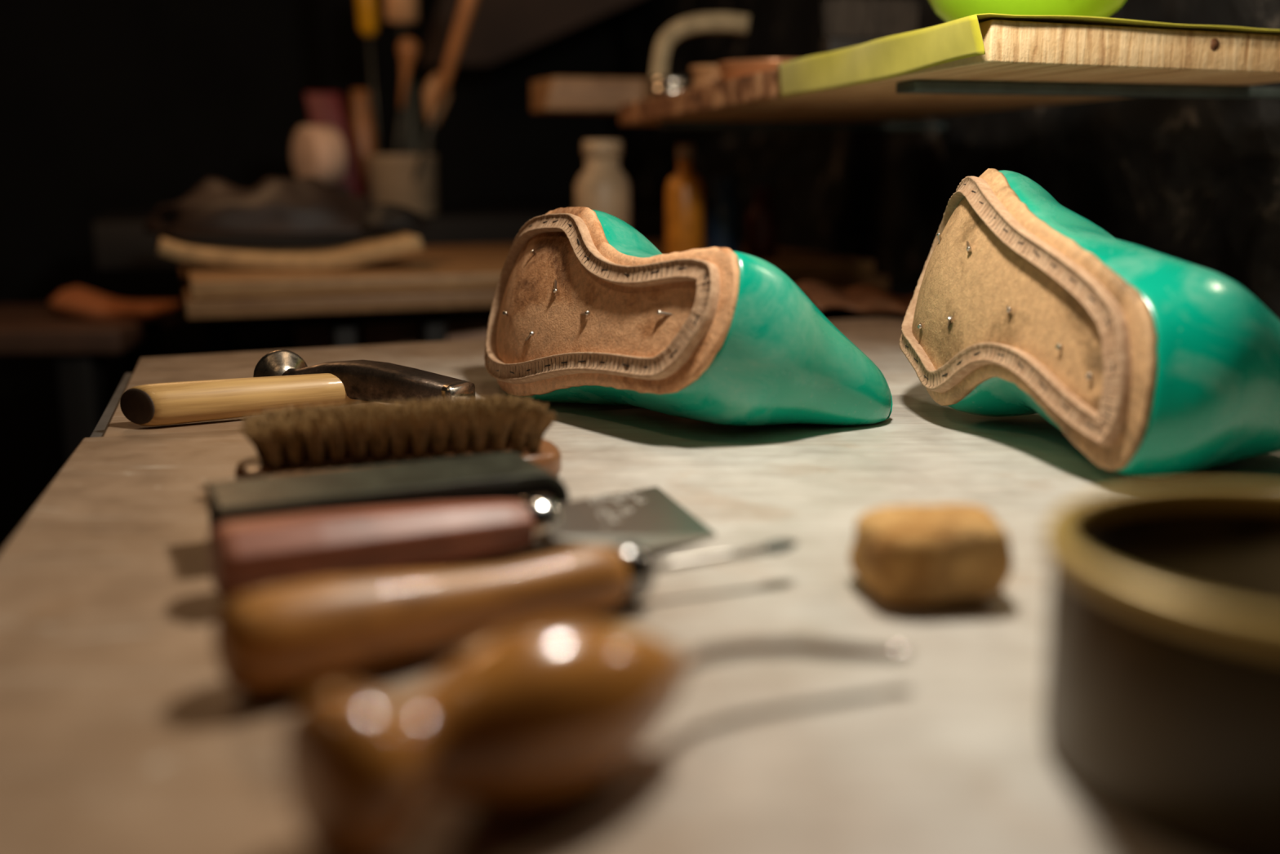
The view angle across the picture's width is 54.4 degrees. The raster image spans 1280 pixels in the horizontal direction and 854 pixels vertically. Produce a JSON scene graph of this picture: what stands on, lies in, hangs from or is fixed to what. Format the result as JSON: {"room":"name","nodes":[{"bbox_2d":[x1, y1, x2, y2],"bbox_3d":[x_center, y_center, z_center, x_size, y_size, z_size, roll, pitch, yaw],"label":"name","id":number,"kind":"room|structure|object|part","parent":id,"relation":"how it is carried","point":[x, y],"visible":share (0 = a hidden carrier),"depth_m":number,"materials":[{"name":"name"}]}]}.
{"room":"shoemaker's workshop","nodes":[
{"label":"shoemaker's workshop","id":0,"kind":"room"},
{"bbox_2d":[0,0,612,552],"bbox_3d":[-1.329,-0.718,2.294,3.098,2.200,0.080,-3,12,-15],"label":"wall","id":1,"kind":"structure","parent":0,"point":[105,105],"depth_m":2.42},
{"bbox_2d":[607,0,1279,319],"bbox_3d":[0.359,-0.467,1.114,0.055,2.205,3.304,-3,12,-15],"label":"wall","id":2,"kind":"structure","parent":0,"point":[1193,180],"depth_m":1.25,"materials":[{"name":"stone"}]},
{"bbox_2d":[419,0,636,66],"bbox_3d":[-0.149,-0.843,2.076,0.452,0.462,0.012,0,12,0],"label":"panel","id":3,"kind":"object","parent":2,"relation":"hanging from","point":[499,30],"visible":0.83,"depth_m":2.10,"materials":[{"name":"black wood"}]},
{"bbox_2d":[619,19,1279,129],"bbox_3d":[0.220,-0.256,0.968,0.310,0.035,0.704,-3,12,-15],"label":"shelf","id":4,"kind":"object","parent":2,"relation":"attached to","point":[1024,64],"visible":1,"depth_m":0.71,"materials":[{"name":"brown wood"}]},
{"bbox_2d":[648,75,693,97],"bbox_3d":[0.030,-0.317,1.164,0.044,0.020,0.044,0,12,0],"label":"tin","id":5,"kind":"object","parent":4,"relation":"on","point":[659,85],"visible":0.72,"depth_m":1.15,"materials":[{"name":"silver metal"}]},
{"bbox_3d":[0.030,-0.323,1.163,0.044,0.007,0.044,0,12,0],"label":"tin lid","id":6,"kind":"part","parent":5,"relation":"part of","materials":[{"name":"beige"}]},
{"bbox_2d":[648,12,749,97],"bbox_3d":[0.057,-0.361,1.222,0.098,0.084,0.028,0,12,0],"label":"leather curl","id":7,"kind":"object","parent":4,"relation":"on","point":[712,22],"visible":0.9,"depth_m":1.20,"materials":[{"name":"cream painted metal"},{"name":"chrome"}]},
{"bbox_2d":[688,64,723,88],"bbox_3d":[0.064,-0.299,1.071,0.044,0.021,0.044,0,12,0],"label":"reel","id":8,"kind":"object","parent":4,"relation":"on","point":[703,74],"visible":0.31,"depth_m":1.05,"materials":[{"name":"brown wood"}]},
{"bbox_2d":[715,57,795,80],"bbox_3d":[0.107,-0.284,1.001,0.092,0.017,0.092,0,12,0],"label":"round wooden tray","id":9,"kind":"object","parent":4,"relation":"on","point":[729,69],"visible":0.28,"depth_m":0.97,"materials":[{"name":"orange wood"}]},
{"bbox_2d":[820,0,919,53],"bbox_3d":[0.198,-0.329,1.070,0.085,0.078,0.022,-3,12,-16],"label":"brush","id":10,"kind":"object","parent":4,"relation":"on","point":[861,18],"visible":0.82,"depth_m":1.06,"materials":[{"name":"black wood"}]},
{"bbox_3d":[0.255,-0.297,1.231,0.100,0.006,0.012,-3,12,-15],"label":"bracket arm","id":11,"kind":"part","parent":4,"relation":"part of"},
{"bbox_2d":[777,13,1279,97],"bbox_3d":[0.241,-0.215,0.743,0.244,0.027,0.262,-3,12,-15],"label":"cloth","id":12,"kind":"object","parent":4,"relation":"on","point":[904,53],"visible":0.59,"depth_m":0.66,"materials":[{"name":"light fabric"},{"name":"yellow green paint"}]},
{"bbox_2d":[928,0,1126,22],"bbox_3d":[0.218,-0.251,0.695,0.125,0.062,0.131,0,12,0],"label":"bowl","id":13,"kind":"object","parent":12,"relation":"on","point":[948,11],"visible":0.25,"depth_m":0.67,"materials":[{"name":"plastic"}]},
{"bbox_3d":[0.384,-0.206,0.767,0.100,0.006,0.012,-3,12,-15],"label":"bracket arm","id":14,"kind":"part","parent":4,"relation":"part of"},
{"bbox_3d":[-0.877,0.726,0.915,3.912,0.050,4.192,0,12,0],"label":"floor","id":15,"kind":"structure","parent":0,"visible":0},
{"bbox_2d":[0,302,191,462],"bbox_3d":[-0.728,0.227,1.428,0.400,0.712,0.240,-1,12,-3],"label":"stool","id":16,"kind":"object","parent":15,"relation":"on","point":[78,346],"visible":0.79,"depth_m":1.28,"materials":[{"name":"black wood"}]},
{"bbox_3d":[-0.578,0.257,1.353,0.036,0.685,0.036,0,12,0],"label":"leg","id":17,"kind":"part","parent":16,"relation":"part of","materials":[{"name":"black wood"}]},
{"bbox_3d":[-0.728,-0.108,1.357,0.400,0.026,0.240,-1,12,-3],"label":"seat","id":18,"kind":"part","parent":16,"relation":"part of","materials":[{"name":"brown wood"}]},
{"bbox_2d":[48,285,182,320],"bbox_3d":[-0.568,-0.134,1.341,0.125,0.030,0.077,3,12,16],"label":"scrap","id":19,"kind":"object","parent":16,"relation":"on","point":[77,302],"visible":1,"depth_m":1.32,"materials":[{"name":"brown leather"}]},
{"bbox_3d":[-0.578,0.223,1.509,0.036,0.685,0.036,0,12,0],"label":"leg","id":20,"kind":"part","parent":16,"relation":"part of","materials":[{"name":"black wood"}]},
{"bbox_2d":[206,272,917,353],"bbox_3d":[-0.181,0.144,1.734,0.760,0.748,1.030,-4,13,-20],"label":"bench","id":21,"kind":"object","parent":15,"relation":"on","point":[433,323],"visible":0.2,"depth_m":1.12,"materials":[{"name":"black wood"}]},
{"bbox_3d":[-0.686,0.082,2.053,0.020,0.736,0.030,-4,13,-20],"label":"leg","id":22,"kind":"part","parent":21,"relation":"part of","materials":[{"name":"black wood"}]},
{"bbox_3d":[-0.494,0.189,1.548,0.020,0.736,0.030,-4,13,-20],"label":"leg","id":23,"kind":"part","parent":21,"relation":"part of","materials":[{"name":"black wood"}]},
{"bbox_2d":[228,340,363,352],"bbox_3d":[-0.115,-0.071,1.419,0.660,0.010,0.470,-4,13,-20],"label":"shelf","id":24,"kind":"object","parent":21,"relation":"attached to","point":[233,348],"depth_m":1.51,"materials":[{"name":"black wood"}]},
{"bbox_2d":[295,324,331,349],"bbox_3d":[-0.309,-0.072,1.206,0.036,0.078,0.060,-1,12,-6],"label":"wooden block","id":25,"kind":"object","parent":21,"relation":"on","point":[316,335],"visible":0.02,"depth_m":1.17,"materials":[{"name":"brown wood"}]},
{"bbox_3d":[-0.266,0.265,1.193,0.028,0.736,0.034,0,12,0],"label":"leg","id":26,"kind":"part","parent":21,"relation":"part of","materials":[{"name":"black wood"}]},
{"bbox_2d":[361,320,420,345],"bbox_3d":[-0.233,-0.072,1.206,0.063,0.078,0.060,-1,12,-6],"label":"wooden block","id":27,"kind":"object","parent":21,"relation":"on","point":[391,332],"visible":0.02,"depth_m":1.17,"materials":[{"name":"brown wood"}]},
{"bbox_2d":[92,204,706,270],"bbox_3d":[-0.350,-0.285,1.813,0.800,0.057,0.400,-4,13,-20],"label":"table top","id":28,"kind":"object","parent":21,"relation":"on","point":[121,241],"visible":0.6,"depth_m":1.62,"materials":[{"name":"black wood"}]},
{"bbox_2d":[304,92,367,195],"bbox_3d":[-0.398,-0.359,1.642,0.067,0.158,0.059,0,12,0],"label":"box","id":29,"kind":"object","parent":28,"relation":"on","point":[324,108],"visible":0.49,"depth_m":1.62,"materials":[{"name":"red"}]},
{"bbox_2d":[350,88,376,193],"bbox_3d":[-0.376,-0.372,1.690,0.044,0.165,0.044,0,12,0],"label":"bottle","id":30,"kind":"object","parent":28,"relation":"on","point":[361,107],"visible":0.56,"depth_m":1.67,"materials":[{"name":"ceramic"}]},
{"bbox_2d":[364,154,438,215],"bbox_3d":[-0.319,-0.325,1.669,0.095,0.079,0.095,0,12,0],"label":"jar","id":31,"kind":"object","parent":28,"relation":"on","point":[389,177],"visible":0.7,"depth_m":1.63,"materials":[{"name":"beige ceramic"}]},
{"bbox_2d":[355,0,380,154],"bbox_3d":[-0.358,-0.466,1.641,0.030,0.346,0.030,0,12,0],"label":"tool","id":32,"kind":"object","parent":31,"relation":"in","point":[366,10],"visible":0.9,"depth_m":1.62,"materials":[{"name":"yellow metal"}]},
{"bbox_3d":[-0.358,-0.574,1.618,0.030,0.125,0.030,0,12,0],"label":"handle","id":33,"kind":"part","parent":32,"relation":"part of","materials":[{"name":"yellow plastic"}]},
{"bbox_2d":[384,0,418,154],"bbox_3d":[-0.314,-0.461,1.659,0.045,0.329,0.045,0,12,0],"label":"tool","id":34,"kind":"object","parent":31,"relation":"in","point":[401,13],"visible":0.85,"depth_m":1.63,"materials":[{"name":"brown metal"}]},
{"bbox_3d":[-0.314,-0.577,1.635,0.045,0.093,0.045,0,12,0],"label":"handle","id":35,"kind":"part","parent":34,"relation":"part of","materials":[{"name":"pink wood"}]},
{"bbox_2d":[394,37,419,154],"bbox_3d":[-0.312,-0.392,1.614,0.065,0.215,0.028,6,13,27],"label":"tool","id":36,"kind":"object","parent":31,"relation":"in","point":[408,49],"visible":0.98,"depth_m":1.59,"materials":[{"name":"brown wood"}]},
{"bbox_3d":[-0.297,-0.453,1.594,0.031,0.087,0.029,0,12,0],"label":"handle","id":37,"kind":"part","parent":36,"relation":"part of","materials":[{"name":"orange wood"}]},
{"bbox_2d":[405,75,423,154],"bbox_3d":[-0.310,-0.390,1.697,0.028,0.174,0.043,-3,12,-16],"label":"flat rasp","id":38,"kind":"object","parent":31,"relation":"in","point":[414,127],"visible":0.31,"depth_m":1.68,"materials":[{"name":"grey metal"}]},
{"bbox_2d":[422,72,450,154],"bbox_3d":[-0.274,-0.377,1.640,0.052,0.174,0.036,0,12,0],"label":"tool","id":39,"kind":"object","parent":31,"relation":"in","point":[429,91],"visible":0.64,"depth_m":1.62,"materials":[{"name":"brown wood"}]},
{"bbox_3d":[-0.266,-0.429,1.629,0.035,0.068,0.036,0,12,0],"label":"handle","id":40,"kind":"part","parent":39,"relation":"part of","materials":[{"name":"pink wood"}]},
{"bbox_2d":[413,0,478,182],"bbox_3d":[-0.252,-0.427,1.585,0.135,0.296,0.022,6,14,28],"label":"tool","id":41,"kind":"object","parent":31,"relation":"in","point":[466,9],"visible":0.91,"depth_m":1.56,"materials":[{"name":"brown wood"}]},
{"bbox_3d":[-0.227,-0.489,1.559,0.080,0.165,0.022,6,14,28],"label":"handle","id":42,"kind":"part","parent":41,"relation":"part of","materials":[{"name":"orange wood"}]},
{"bbox_3d":[-0.404,-0.284,1.575,0.075,0.040,0.050,-2,12,-11],"label":"box","id":43,"kind":"object","parent":28,"relation":"on","visible":0},
{"bbox_2d":[290,125,346,186],"bbox_3d":[-0.403,-0.340,1.561,0.041,0.074,0.074,-11,16,-42],"label":"thread spool","id":44,"kind":"object","parent":43,"relation":"on","point":[319,152],"visible":0.91,"depth_m":1.54},
{"bbox_3d":[-0.191,0.259,1.220,0.020,0.736,0.030,-4,13,-20],"label":"leg","id":45,"kind":"part","parent":21,"relation":"part of","materials":[{"name":"black wood"}]},
{"bbox_2d":[445,317,488,340],"bbox_3d":[-0.166,-0.072,1.206,0.046,0.078,0.060,-1,12,-6],"label":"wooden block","id":46,"kind":"object","parent":21,"relation":"on","point":[466,328],"visible":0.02,"depth_m":1.17,"materials":[{"name":"brown wood"}]},
{"bbox_2d":[180,264,888,319],"bbox_3d":[-0.132,-0.159,1.320,0.665,0.016,0.405,-4,13,-20],"label":"board","id":47,"kind":"object","parent":21,"relation":"on","point":[257,307],"visible":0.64,"depth_m":1.07,"materials":[{"name":"brown wood"}]},
{"bbox_2d":[185,239,874,299],"bbox_3d":[-0.135,-0.173,1.311,0.645,0.015,0.385,-4,13,-20],"label":"board","id":48,"kind":"object","parent":47,"relation":"on","point":[448,267],"visible":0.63,"depth_m":1.11,"materials":[{"name":"brown wood"}]},
{"bbox_2d":[156,230,423,270],"bbox_3d":[-0.336,-0.168,1.177,0.282,0.030,0.114,0,12,0],"label":"sheet","id":49,"kind":"object","parent":48,"relation":"on","point":[389,245],"visible":0.98,"depth_m":1.12,"materials":[{"name":"beige leather"}]},
{"bbox_2d":[144,175,395,235],"bbox_3d":[-0.356,-0.215,1.199,0.240,0.053,0.116,0,12,0],"label":"heap","id":50,"kind":"object","parent":49,"relation":"on","point":[307,205],"visible":0.93,"depth_m":1.17,"materials":[{"name":"black leather"}]},
{"bbox_2d":[360,203,431,229],"bbox_3d":[-0.240,-0.205,1.203,0.075,0.023,0.074,0,12,0],"label":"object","id":51,"kind":"object","parent":49,"relation":"on","point":[384,215],"visible":0.99,"depth_m":1.18,"materials":[{"name":"black leather"}]},
{"bbox_2d":[574,139,630,225],"bbox_3d":[-0.038,-0.231,1.260,0.056,0.117,0.056,0,12,0],"label":"bottle","id":52,"kind":"object","parent":48,"relation":"on","point":[602,186],"visible":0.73,"depth_m":1.24,"materials":[{"name":"plastic"}]},
{"bbox_2d":[665,143,704,253],"bbox_3d":[0.044,-0.222,1.231,0.038,0.113,0.038,0,12,0],"label":"glue bottle","id":53,"kind":"object","parent":48,"relation":"on","point":[685,190],"visible":0.8,"depth_m":1.22,"materials":[{"name":"plastic"}]},
{"bbox_2d":[706,176,741,252],"bbox_3d":[0.084,-0.211,1.254,0.034,0.081,0.034,0,12,0],"label":"bottle","id":54,"kind":"object","parent":48,"relation":"on","point":[723,209],"visible":0.81,"depth_m":1.24,"materials":[{"name":"plastic"}]},
{"bbox_2d":[746,186,777,257],"bbox_3d":[0.126,-0.212,1.284,0.032,0.070,0.032,0,12,0],"label":"bottle","id":55,"kind":"object","parent":48,"relation":"on","point":[762,215],"visible":0.94,"depth_m":1.27,"materials":[{"name":"plastic"}]},
{"bbox_2d":[530,76,649,114],"bbox_3d":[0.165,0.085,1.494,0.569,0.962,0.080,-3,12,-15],"label":"wooden block","id":56,"kind":"object","parent":15,"relation":"on","point":[553,95],"visible":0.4,"depth_m":1.30,"materials":[{"name":"brown wood"}]},
{"bbox_2d":[0,315,1279,853],"bbox_3d":[0.196,0.418,0.412,0.745,0.760,1.278,-3,12,-15],"label":"workbench","id":57,"kind":"object","parent":15,"relation":"on","point":[123,731],"visible":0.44,"depth_m":0.30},
{"bbox_3d":[-0.258,0.010,0.633,0.032,0.046,0.199,-3,12,-14],"label":"frame rail","id":58,"kind":"part","parent":57,"relation":"part of","materials":[{"name":"grey metal"}]},
{"bbox_2d":[120,349,475,426],"bbox_3d":[-0.153,-0.019,0.577,0.155,0.026,0.066,0,12,0],"label":"hammer","id":59,"kind":"object","parent":57,"relation":"on","point":[282,378],"visible":0.95,"depth_m":0.57,"materials":[{"name":"brown wood"}]},
{"bbox_3d":[-0.222,-0.009,0.549,0.020,0.016,0.001,6,13,25],"label":"handle","id":60,"kind":"part","parent":59,"relation":"part of","materials":[{"name":"brown wood"}]},
{"bbox_3d":[-0.174,-0.014,0.573,0.119,0.019,0.018,-6,13,-26],"label":"handle","id":61,"kind":"part","parent":59,"relation":"part of","materials":[{"name":"brown wood"}]},
{"bbox_2d":[206,452,568,531],"bbox_3d":[-0.078,0.025,0.390,0.106,0.019,0.034,-6,13,-24],"label":"block","id":62,"kind":"object","parent":57,"relation":"on","point":[509,476],"visible":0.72,"depth_m":0.38,"materials":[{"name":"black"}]},
{"bbox_2d":[234,393,561,479],"bbox_3d":[-0.086,0.007,0.452,0.116,0.028,0.040,-4,13,-17],"label":"brush","id":63,"kind":"object","parent":57,"relation":"on","point":[286,441],"visible":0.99,"depth_m":0.44,"materials":[{"name":"brown wood"}]},
{"bbox_2d":[207,486,715,599],"bbox_3d":[-0.040,0.029,0.366,0.165,0.022,0.055,-10,15,-39],"label":"knife","id":64,"kind":"object","parent":57,"relation":"on","point":[245,556],"visible":1,"depth_m":0.35,"materials":[{"name":"brown wood"}]},
{"bbox_3d":[-0.073,0.032,0.349,0.090,0.020,0.023,-6,14,-28],"label":"handle","id":65,"kind":"part","parent":64,"relation":"part of","materials":[{"name":"brown wood"}]},
{"bbox_3d":[0.000,0.029,0.390,0.041,0.012,0.093,7,14,30],"label":"blade","id":66,"kind":"part","parent":64,"relation":"part of","materials":[{"name":"silver metal"}]},
{"bbox_2d":[213,539,798,693],"bbox_3d":[-0.026,0.039,0.314,0.158,0.023,0.023,-8,14,-34],"label":"straight awl","id":67,"kind":"object","parent":57,"relation":"on","point":[293,635],"visible":1,"depth_m":0.28,"materials":[{"name":"orange wood"}]},
{"bbox_3d":[-0.049,0.043,0.298,0.103,0.023,0.023,-8,14,-34],"label":"handle","id":68,"kind":"part","parent":67,"relation":"part of","materials":[{"name":"orange wood"}]},
{"bbox_2d":[283,619,912,853],"bbox_3d":[-0.001,0.050,0.245,0.138,0.032,0.032,-10,15,-39],"label":"curved awl","id":69,"kind":"object","parent":57,"relation":"on","point":[538,713],"visible":1,"depth_m":0.21,"materials":[{"name":"orange wood"}]},
{"bbox_3d":[-0.024,0.054,0.226,0.078,0.032,0.032,-9,15,-37],"label":"handle","id":70,"kind":"part","parent":69,"relation":"part of","materials":[{"name":"orange wood"}]},
{"bbox_2d":[484,206,893,426],"bbox_3d":[0.006,-0.057,0.593,0.118,0.094,0.213,-10,16,-40],"label":"shoe last","id":71,"kind":"object","parent":57,"relation":"on","point":[585,308],"visible":1,"depth_m":0.53,"materials":[{"name":"green plastic"}]},
{"bbox_2d":[796,280,913,315],"bbox_3d":[0.177,-0.101,0.982,0.088,0.019,0.183,-2,12,-9],"label":"leather offcut","id":72,"kind":"object","parent":57,"relation":"on","point":[864,299],"visible":0.77,"depth_m":0.98,"materials":[{"name":"brown leather"}]},
{"bbox_2d":[848,503,1013,606],"bbox_3d":[0.079,0.034,0.339,0.041,0.022,0.036,0,12,0],"label":"block","id":73,"kind":"object","parent":57,"relation":"on","point":[907,555],"visible":1,"depth_m":0.33,"materials":[{"name":"beige wax"}]},
{"bbox_2d":[898,168,1279,479],"bbox_3d":[0.188,-0.054,0.535,0.118,0.112,0.210,-4,13,-20],"label":"shoe last","id":74,"kind":"object","parent":57,"relation":"on","point":[1153,364],"visible":1,"depth_m":0.46,"materials":[{"name":"green plastic"}]},
{"bbox_2d":[1042,483,1279,853],"bbox_3d":[0.127,0.044,0.237,0.097,0.045,0.097,0,12,0],"label":"pot","id":75,"kind":"object","parent":57,"relation":"on","point":[1162,702],"visible":1,"depth_m":0.22,"materials":[{"name":"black metal"}]}
]}

